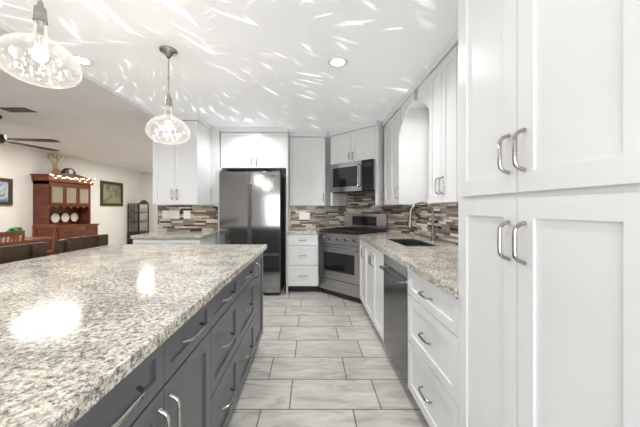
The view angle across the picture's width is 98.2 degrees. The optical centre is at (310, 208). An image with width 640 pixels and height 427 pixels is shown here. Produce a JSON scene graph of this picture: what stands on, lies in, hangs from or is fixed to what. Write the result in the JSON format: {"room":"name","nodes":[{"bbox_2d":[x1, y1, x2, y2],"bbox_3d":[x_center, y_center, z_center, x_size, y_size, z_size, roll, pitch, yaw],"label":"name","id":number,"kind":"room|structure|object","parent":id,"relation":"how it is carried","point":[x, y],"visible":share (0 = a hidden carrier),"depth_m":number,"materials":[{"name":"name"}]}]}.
{"room":"kitchen and dining room","nodes":[
{"label":"kitchen and dining room","id":0,"kind":"room"},
{"bbox_2d":[0,143,141,244],"bbox_3d":[-5.550,0.025,3.700,0.100,2.450,10.600,0,0,0],"label":"wall","id":1,"kind":"structure","parent":0,"point":[19,165],"depth_m":6.31,"materials":[{"name":"beige paint"}]},
{"bbox_2d":[0,178,12,204],"bbox_3d":[-5.482,-0.300,4.750,0.030,0.480,0.660,0,0,0],"label":"picture","id":2,"kind":"object","parent":1,"relation":"attached to","point":[6,191],"visible":1,"depth_m":4.99,"materials":[{"name":"brown wood"}]},
{"bbox_2d":[100,180,122,205],"bbox_3d":[-5.482,-0.400,7.640,0.030,0.660,0.840,0,0,0],"label":"picture","id":3,"kind":"object","parent":1,"relation":"attached to","point":[111,193],"visible":1,"depth_m":7.59,"materials":[{"name":"green paper"}]},
{"bbox_2d":[142,173,156,232],"bbox_3d":[-3.825,0.025,9.050,3.350,2.450,0.100,0,0,0],"label":"wall","id":4,"kind":"structure","parent":0,"point":[147,187],"depth_m":9.00,"materials":[{"name":"beige paint"}]},
{"bbox_2d":[211,126,220,243],"bbox_3d":[-1.740,0.025,4.110,0.780,2.450,0.120,0,0,0],"label":"wall","id":5,"kind":"structure","parent":0,"point":[215,149],"depth_m":4.05,"materials":[{"name":"white paint"}]},
{"bbox_2d":[150,115,211,204],"bbox_3d":[-1.745,-0.624,3.779,0.610,1.148,0.531,0,0,0],"label":"upper cabinet","id":6,"kind":"object","parent":5,"relation":"attached to","point":[182,174],"visible":0.96,"depth_m":3.56,"materials":[{"name":"white wood"}]},
{"bbox_2d":[0,0,457,172],"bbox_3d":[-2.080,-1.222,3.700,7.040,0.115,10.800,0,0,0],"label":"ceiling","id":7,"kind":"structure","parent":0,"point":[261,63],"depth_m":2.32,"materials":[{"name":"white paint"}]},
{"bbox_2d":[0,106,39,111],"bbox_3d":[-3.435,-1.158,3.240,0.370,0.014,0.180,0,0,0],"label":"ceiling vent","id":8,"kind":"object","parent":7,"relation":"in","point":[16,108],"visible":1,"depth_m":3.22,"materials":[{"name":"white metal"}]},
{"bbox_2d":[0,115,59,150],"bbox_3d":[-3.914,-0.990,3.472,1.368,0.350,1.384,0,0,0],"label":"ceiling fan","id":9,"kind":"object","parent":7,"relation":"hanging from","point":[3,139],"visible":1,"depth_m":3.50,"materials":[{"name":"black paint"}]},
{"bbox_2d":[0,0,82,88],"bbox_3d":[-1.260,-0.891,1.290,0.306,0.616,0.306,0,0,0],"label":"pendant light","id":10,"kind":"object","parent":7,"relation":"hanging from","point":[39,52],"visible":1,"depth_m":1.27,"materials":[{"name":"clear glass"}]},
{"bbox_2d":[68,54,93,65],"bbox_3d":[-1.861,-1.197,2.240,0.169,0.005,0.169,0,0,-6],"label":"recessed light","id":11,"kind":"object","parent":7,"relation":"in","point":[84,61],"depth_m":2.24,"materials":[{"name":"white"}]},
{"bbox_2d":[145,45,189,144],"bbox_3d":[-1.080,-0.846,2.100,0.306,0.706,0.306,0,0,0],"label":"pendant light","id":12,"kind":"object","parent":7,"relation":"hanging from","point":[168,52],"visible":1,"depth_m":2.08,"materials":[{"name":"clear glass"}]},
{"bbox_2d":[242,118,254,121],"bbox_3d":[-0.851,-1.197,3.760,0.169,0.005,0.169,0,0,-24],"label":"recessed light","id":13,"kind":"object","parent":7,"relation":"in","point":[245,119],"depth_m":3.76,"materials":[{"name":"white"}]},
{"bbox_2d":[327,57,347,67],"bbox_3d":[0.220,-1.197,2.270,0.169,0.005,0.169,0,0,-6],"label":"recessed light","id":14,"kind":"object","parent":7,"relation":"in","point":[336,62],"depth_m":2.27,"materials":[{"name":"white"}]},
{"bbox_2d":[282,138,330,281],"bbox_3d":[-0.055,0.025,4.750,2.790,2.450,0.100,0,0,0],"label":"wall","id":15,"kind":"structure","parent":0,"point":[328,172],"depth_m":4.70,"materials":[{"name":"white paint"}]},
{"bbox_2d":[220,127,289,172],"bbox_3d":[-0.846,-0.899,4.380,1.004,0.598,0.635,0,0,0],"label":"upper cabinet","id":16,"kind":"object","parent":15,"relation":"attached to","point":[255,149],"visible":0.98,"depth_m":4.11,"materials":[{"name":"white wood"}]},
{"bbox_2d":[289,132,326,205],"bbox_3d":[-0.048,-0.622,4.513,0.585,1.153,0.361,0,0,0],"label":"upper cabinet","id":17,"kind":"object","parent":15,"relation":"attached to","point":[307,168],"visible":1,"depth_m":4.38,"materials":[{"name":"white wood"}]},
{"bbox_2d":[227,282,429,426],"bbox_3d":[-2.080,1.290,3.700,7.040,0.080,10.800,0,0,0],"label":"floor","id":18,"kind":"structure","parent":0,"point":[321,358],"depth_m":2.10,"materials":[{"name":"tile"}]},
{"bbox_2d":[0,230,24,246],"bbox_3d":[-4.084,0.773,3.550,0.490,0.957,0.459,0,0,0],"label":"dining chair","id":19,"kind":"object","parent":18,"relation":"on","point":[10,234],"visible":0.44,"depth_m":3.58,"materials":[{"name":"brown wood"}]},
{"bbox_2d":[0,242,47,263],"bbox_3d":[-1.821,0.750,1.810,0.441,1.001,0.520,0,0,0],"label":"counter stool","id":20,"kind":"object","parent":18,"relation":"on","point":[14,253],"visible":0.21,"depth_m":1.92,"materials":[{"name":"brown leather"}]},
{"bbox_2d":[1,237,53,245],"bbox_3d":[-4.900,0.868,3.900,1.000,0.765,1.700,0,0,0],"label":"dining table","id":21,"kind":"object","parent":18,"relation":"on","point":[27,240],"visible":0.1,"depth_m":4.41,"materials":[{"name":"brown wood"}]},
{"bbox_2d":[6,227,22,238],"bbox_3d":[-4.756,0.390,4.447,0.173,0.188,0.177,0,0,0],"label":"table plant","id":22,"kind":"object","parent":21,"relation":"on","point":[15,229],"visible":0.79,"depth_m":4.41,"materials":[{"name":"green plant"}]},
{"bbox_2d":[32,224,55,254],"bbox_3d":[-4.950,0.773,4.936,0.459,0.957,0.490,0,0,0],"label":"dining chair","id":23,"kind":"object","parent":18,"relation":"on","point":[45,226],"visible":0.35,"depth_m":5.14,"materials":[{"name":"brown wood"}]},
{"bbox_2d":[30,173,98,255],"bbox_3d":[-5.237,0.250,6.000,0.507,2.000,1.160,0,0,0],"label":"china cabinet","id":24,"kind":"object","parent":18,"relation":"on","point":[61,201],"visible":0.69,"depth_m":5.82,"materials":[{"name":"brown wood"}]},
{"bbox_2d":[47,152,65,173],"bbox_3d":[-5.336,-0.916,5.789,0.197,0.470,0.331,0,0,0],"label":"dried grasses","id":25,"kind":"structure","parent":24,"relation":"on","point":[55,171],"depth_m":5.75,"materials":[{"name":"beige plant"}]},
{"bbox_2d":[61,168,75,173],"bbox_3d":[-5.325,-0.785,6.090,0.100,0.210,0.340,0,0,0],"label":"mantel clock","id":26,"kind":"object","parent":24,"relation":"on","point":[68,170],"visible":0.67,"depth_m":6.04,"materials":[{"name":"black paint"}]},
{"bbox_2d":[61,226,84,238],"bbox_3d":[-3.964,0.773,4.400,0.490,0.957,0.459,0,0,0],"label":"dining chair","id":27,"kind":"object","parent":18,"relation":"on","point":[73,229],"visible":0.25,"depth_m":4.35,"materials":[{"name":"brown wood"}]},
{"bbox_2d":[56,234,107,253],"bbox_3d":[-1.821,0.750,2.430,0.441,1.001,0.520,0,0,0],"label":"counter stool","id":28,"kind":"object","parent":18,"relation":"on","point":[74,244],"visible":0.27,"depth_m":2.41,"materials":[{"name":"brown leather"}]},
{"bbox_2d":[128,200,148,243],"bbox_3d":[-5.263,0.495,8.470,0.355,1.510,0.500,0,0,0],"label":"etagere","id":29,"kind":"object","parent":18,"relation":"on","point":[134,232],"visible":0.71,"depth_m":8.33,"materials":[{"name":"black paint"}]},
{"bbox_2d":[71,253,262,426],"bbox_3d":[-0.992,0.813,0.990,1.177,0.874,3.120,0,0,0],"label":"base cabinet","id":30,"kind":"object","parent":18,"relation":"on","point":[192,371],"visible":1,"depth_m":1.11,"materials":[{"name":"grey wood"}]},
{"bbox_2d":[0,244,266,426],"bbox_3d":[-1.140,0.355,0.995,1.460,0.040,3.190,0,0,0],"label":"countertop","id":31,"kind":"structure","parent":30,"relation":"on","point":[83,332],"depth_m":0.88,"materials":[{"name":"stone"}]},
{"bbox_2d":[133,234,216,243],"bbox_3d":[-1.800,0.813,3.731,0.840,0.874,0.635,0,0,0],"label":"base cabinet","id":32,"kind":"object","parent":18,"relation":"on","point":[210,239],"visible":0.04,"depth_m":3.45,"materials":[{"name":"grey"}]},
{"bbox_2d":[130,231,217,238],"bbox_3d":[-1.800,0.355,3.739,0.880,0.040,0.618,0,0,0],"label":"countertop","id":33,"kind":"structure","parent":32,"relation":"on","point":[178,235],"depth_m":3.54,"materials":[{"name":"stone"}]},
{"bbox_2d":[219,170,284,293],"bbox_3d":[-0.875,0.352,4.319,0.870,1.795,0.742,0,0,0],"label":"refrigerator","id":34,"kind":"object","parent":18,"relation":"on","point":[251,207],"visible":0.69,"depth_m":3.95,"materials":[{"name":"grey metal"}]},
{"bbox_2d":[286,168,290,292],"bbox_3d":[-0.354,0.326,4.389,0.020,1.849,0.618,0,0,0],"label":"surround panel","id":35,"kind":"object","parent":18,"relation":"on","point":[288,217],"depth_m":4.08,"materials":[{"name":"white wood"}]},
{"bbox_2d":[288,234,317,291],"bbox_3d":[-0.120,0.813,4.370,0.440,0.874,0.655,0,0,0],"label":"base cabinet","id":36,"kind":"object","parent":18,"relation":"on","point":[302,262],"visible":1,"depth_m":4.09,"materials":[{"name":"white wood"}]},
{"bbox_2d":[288,228,325,233],"bbox_3d":[0.123,0.355,4.381,0.931,0.040,0.633,0,0,0],"label":"countertop","id":37,"kind":"structure","parent":36,"relation":"on","point":[303,230],"depth_m":4.22,"materials":[{"name":"stone"}]},
{"bbox_2d":[318,242,322,291],"bbox_3d":[0.427,0.813,3.877,0.820,0.874,0.100,0,0,45],"label":"base cabinet","id":38,"kind":"object","parent":18,"relation":"on","point":[318,267],"visible":0.19,"depth_m":4.12,"materials":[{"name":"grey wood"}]},
{"bbox_2d":[318,213,387,303],"bbox_3d":[0.595,0.665,4.045,0.760,1.168,0.733,0,0,45],"label":"steel gas range","id":39,"kind":"object","parent":18,"relation":"on","point":[339,261],"visible":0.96,"depth_m":3.88,"materials":[{"name":"grey metal"}]},
{"bbox_2d":[360,239,363,304],"bbox_3d":[0.980,0.813,3.365,0.718,0.874,0.330,0,0,0],"label":"base cabinet","id":40,"kind":"object","parent":18,"relation":"on","point":[361,241],"depth_m":3.38,"materials":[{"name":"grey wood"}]},
{"bbox_2d":[364,242,383,341],"bbox_3d":[0.980,0.813,2.781,0.718,0.874,0.838,0,0,0],"label":"base cabinet","id":41,"kind":"object","parent":18,"relation":"on","point":[373,258],"depth_m":2.72,"materials":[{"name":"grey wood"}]},
{"bbox_2d":[379,254,408,384],"bbox_3d":[0.895,0.812,2.070,0.650,0.875,0.576,0,0,0],"label":"dishwasher","id":42,"kind":"object","parent":18,"relation":"on","point":[396,339],"visible":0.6,"depth_m":2.00,"materials":[{"name":"silver metal"}]},
{"bbox_2d":[408,269,457,426],"bbox_3d":[0.980,0.813,1.474,0.718,0.874,0.608,0,0,0],"label":"base cabinet","id":43,"kind":"object","parent":18,"relation":"on","point":[433,348],"depth_m":1.41,"materials":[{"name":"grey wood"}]},
{"bbox_2d":[359,232,457,296],"bbox_3d":[0.972,0.355,2.604,0.733,0.040,2.869,0,0,0],"label":"countertop","id":44,"kind":"structure","parent":43,"relation":"on","point":[437,265],"depth_m":1.97,"materials":[{"name":"stone"}]},
{"bbox_2d":[389,239,435,245],"bbox_3d":[1.005,0.448,2.790,0.324,0.205,0.674,0,0,0],"label":"double-bowl sink","id":45,"kind":"object","parent":44,"relation":"in","point":[409,242],"visible":0.02,"depth_m":3.12,"materials":[{"name":"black metal"}]},
{"bbox_2d":[408,201,436,240],"bbox_3d":[1.142,0.130,2.832,0.286,0.408,0.096,0,0,0],"label":"gooseneck faucet","id":46,"kind":"object","parent":44,"relation":"on","point":[433,233],"visible":1,"depth_m":2.84,"materials":[{"name":"silver metal"}]},
{"bbox_2d":[458,0,639,426],"bbox_3d":[0.961,0.026,0.819,0.755,2.448,0.698,0,0,0],"label":"pantry cabinet","id":47,"kind":"object","parent":18,"relation":"on","point":[549,214],"visible":1,"depth_m":0.73,"materials":[{"name":"white wood"}]},
{"bbox_2d":[428,109,457,204],"bbox_3d":[1.390,0.025,1.600,0.100,2.450,6.400,0,0,0],"label":"wall","id":48,"kind":"structure","parent":0,"point":[436,203],"depth_m":3.04,"materials":[{"name":"white paint"}]},
{"bbox_2d":[158,193,457,244],"bbox_3d":[-0.452,0.050,2.933,3.577,0.569,3.527,0,0,0],"label":"mosaic","id":49,"kind":"object","parent":48,"relation":"attached to","point":[204,217],"visible":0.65,"depth_m":4.05},
{"bbox_2d":[162,211,179,218],"bbox_3d":[-2.041,0.095,4.042,0.248,0.102,0.009,0,0,0],"label":"electrical outlet plate","id":50,"kind":"object","parent":49,"relation":"attached to","point":[165,214],"depth_m":4.04,"materials":[{"name":"white plastic"}]},
{"bbox_2d":[183,211,190,218],"bbox_3d":[-1.810,0.090,4.042,0.100,0.120,0.009,0,0,0],"label":"electrical outlet plate","id":51,"kind":"object","parent":49,"relation":"attached to","point":[187,215],"depth_m":4.04,"materials":[{"name":"white plastic"}]},
{"bbox_2d":[299,213,309,219],"bbox_3d":[-0.110,0.130,4.692,0.180,0.120,0.009,0,0,0],"label":"electrical outlet plate","id":52,"kind":"object","parent":49,"relation":"attached to","point":[302,216],"depth_m":4.69,"materials":[{"name":"white plastic"}]},
{"bbox_2d":[382,114,389,204],"bbox_3d":[1.167,-0.622,3.650,0.335,1.152,0.300,0,0,0],"label":"upper cabinet","id":53,"kind":"object","parent":48,"relation":"attached to","point":[386,122],"depth_m":3.65,"materials":[{"name":"white wood"}]},
{"bbox_2d":[390,102,425,204],"bbox_3d":[1.167,-0.622,3.325,0.335,1.152,0.350,0,0,0],"label":"upper cabinet","id":54,"kind":"object","parent":48,"relation":"attached to","point":[406,167],"depth_m":3.15,"materials":[{"name":"white wood"}]},
{"bbox_2d":[427,129,428,202],"bbox_3d":[1.323,-0.475,2.750,0.030,0.830,0.720,0,0,0],"label":"filler panel","id":55,"kind":"object","parent":48,"relation":"attached to","point":[428,167],"visible":0.1,"depth_m":3.11,"materials":[{"name":"white wood"}]},
{"bbox_2d":[426,35,453,202],"bbox_3d":[1.167,-0.622,2.125,0.335,1.152,0.451,0,0,0],"label":"upper cabinet","id":56,"kind":"object","parent":48,"relation":"attached to","point":[440,72],"depth_m":2.12,"materials":[{"name":"white wood"}]},
{"bbox_2d":[399,76,428,134],"bbox_3d":[1.010,-0.985,2.750,0.020,0.290,0.796,0,0,0],"label":"valance","id":57,"kind":"object","parent":56,"relation":"in","point":[421,92],"visible":0.98,"depth_m":2.65,"materials":[{"name":"white wood"}]},
{"bbox_2d":[454,30,462,202],"bbox_3d":[1.167,-0.622,1.536,0.335,1.152,0.728,0,0,0],"label":"upper cabinet","id":58,"kind":"object","parent":48,"relation":"attached to","point":[456,198],"depth_m":1.90,"materials":[{"name":"white wood"}]},
{"bbox_3d":[0.931,0.025,4.291,0.902,2.450,0.902,0,0,0],"label":"wall","id":59,"kind":"structure","parent":0,"visible":0},
{"bbox_2d":[329,120,383,205],"bbox_3d":[0.713,-0.622,4.162,0.850,1.153,0.407,0,0,45],"label":"upper cabinet","id":60,"kind":"object","parent":59,"relation":"attached to","point":[362,141],"visible":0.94,"depth_m":3.94,"materials":[{"name":"white wood"}]},
{"bbox_2d":[331,159,374,193],"bbox_3d":[0.701,-0.457,4.151,0.762,0.437,0.455,0,0,45],"label":"microwave","id":61,"kind":"object","parent":60,"relation":"attached to","point":[355,177],"visible":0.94,"depth_m":3.98,"materials":[{"name":"silver metal"}]}
]}

